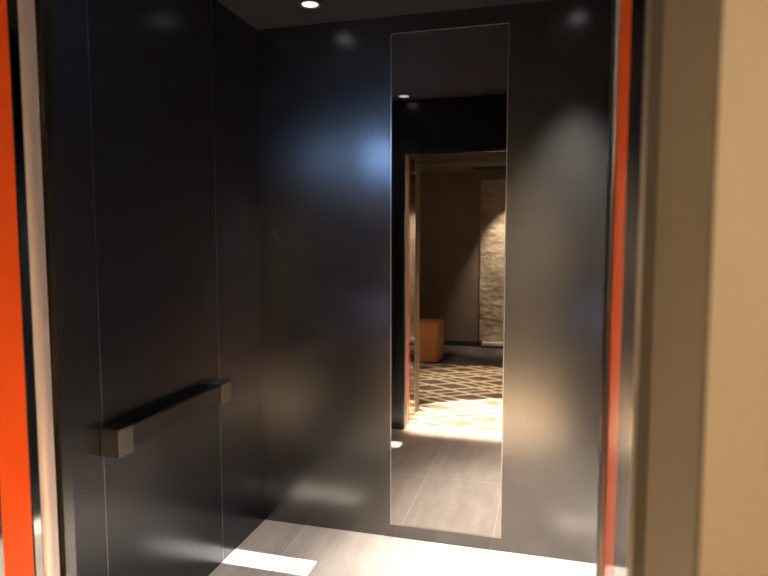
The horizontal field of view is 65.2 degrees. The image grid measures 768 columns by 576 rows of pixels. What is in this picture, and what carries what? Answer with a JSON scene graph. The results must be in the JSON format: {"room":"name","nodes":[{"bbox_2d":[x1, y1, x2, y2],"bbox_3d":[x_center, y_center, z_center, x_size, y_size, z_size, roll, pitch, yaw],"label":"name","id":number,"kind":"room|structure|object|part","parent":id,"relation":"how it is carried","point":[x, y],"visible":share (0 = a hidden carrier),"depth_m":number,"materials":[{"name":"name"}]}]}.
{"room":"elevator lobby","nodes":[
{"label":"elevator lobby","id":0,"kind":"room"},
{"bbox_2d":[35,0,76,575],"bbox_3d":[-0.159,0.120,1.181,1.901,2.475,0.030,1,5,15],"label":"wall","id":1,"kind":"structure","parent":0,"point":[46,71],"depth_m":1.32,"materials":[{"name":"black metal"}]},
{"bbox_2d":[53,0,264,575],"bbox_3d":[-0.848,0.037,2.227,0.020,2.475,1.670,1,5,15],"label":"wall","id":2,"kind":"structure","parent":0,"point":[158,110],"depth_m":2.24,"materials":[{"name":"black metal"}]},
{"bbox_2d":[100,380,231,458],"bbox_3d":[-0.794,0.477,2.289,0.070,0.093,0.723,1,5,15],"label":"handrail","id":3,"kind":"object","parent":2,"relation":"attached to","point":[117,440],"visible":1,"depth_m":2.14,"materials":[{"name":"silver metal"}]},
{"bbox_2d":[217,0,547,29],"bbox_3d":[0.065,-1.204,1.899,1.941,0.050,1.711,1,5,15],"label":"ceiling","id":4,"kind":"structure","parent":0,"point":[260,14],"depth_m":2.66,"materials":[{"name":"grey metal"}]},
{"bbox_2d":[299,0,320,8],"bbox_3d":[-0.322,-1.233,2.610,0.096,0.004,0.096,1,5,15],"label":"recessed light","id":5,"kind":"object","parent":4,"relation":"in","point":[308,4],"visible":1,"depth_m":2.61,"materials":[{"name":"silver metal"}]},
{"bbox_2d":[209,520,595,575],"bbox_3d":[0.062,1.314,2.089,1.941,0.050,1.731,1,5,15],"label":"floor","id":6,"kind":"structure","parent":0,"point":[274,548],"depth_m":2.74,"materials":[{"name":"stone"}]},
{"bbox_2d":[257,0,611,563],"bbox_3d":[0.283,-0.009,2.798,1.901,2.475,0.030,1,5,15],"label":"wall","id":7,"kind":"structure","parent":0,"point":[324,89],"depth_m":2.82,"materials":[{"name":"black metal"}]},
{"bbox_2d":[390,23,508,537],"bbox_3d":[0.289,0.000,2.777,0.534,2.329,0.008,1,5,15],"label":"mirror","id":8,"kind":"object","parent":7,"relation":"attached to","point":[449,139],"visible":1,"depth_m":2.77,"materials":[{"name":"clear mirror"}]},
{"bbox_2d":[698,0,767,575],"bbox_3d":[-0.183,0.202,0.870,7.600,2.360,0.574,1,5,15],"label":"wall","id":9,"kind":"structure","parent":0,"point":[734,506],"depth_m":0.44,"materials":[{"name":"paint"}]},
{"bbox_2d":[0,0,722,575],"bbox_3d":[-0.251,0.338,0.899,1.175,2.125,0.572,1,5,15],"label":"door frame","id":10,"kind":"structure","parent":9,"relation":"in","point":[674,72],"depth_m":0.65,"materials":[{"name":"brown metal"}]},
{"bbox_3d":[-0.797,0.322,1.091,0.020,2.085,0.198,1,5,15],"label":"jamb panel","id":11,"kind":"part","parent":10,"relation":"part of","materials":[{"name":"silver metal"}]},
{"bbox_2d":[0,0,33,575],"bbox_3d":[-0.762,0.312,1.220,0.020,2.083,0.070,1,5,15],"label":"glass strip","id":12,"kind":"object","parent":10,"relation":"attached to","point":[14,457],"visible":1,"depth_m":1.21,"materials":[{"name":"orange glass"}]},
{"bbox_3d":[-0.734,0.306,1.297,0.032,2.085,0.042,1,5,15],"label":"steel post","id":13,"kind":"part","parent":10,"relation":"part of","materials":[{"name":"white metal"}]},
{"bbox_3d":[0.371,0.330,0.997,0.028,2.085,0.042,1,5,15],"label":"steel post","id":14,"kind":"part","parent":10,"relation":"part of","materials":[{"name":"grey"}]},
{"bbox_2d":[603,0,631,575],"bbox_3d":[0.344,0.339,0.887,0.020,2.083,0.134,1,5,15],"label":"elevator door","id":15,"kind":"structure","parent":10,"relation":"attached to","point":[625,10],"depth_m":0.86,"materials":[{"name":"metal"}]},
{"bbox_3d":[0.309,0.349,0.757,0.020,2.085,0.134,1,5,15],"label":"jamb panel","id":16,"kind":"part","parent":10,"relation":"part of","materials":[{"name":"silver metal"}]}
]}

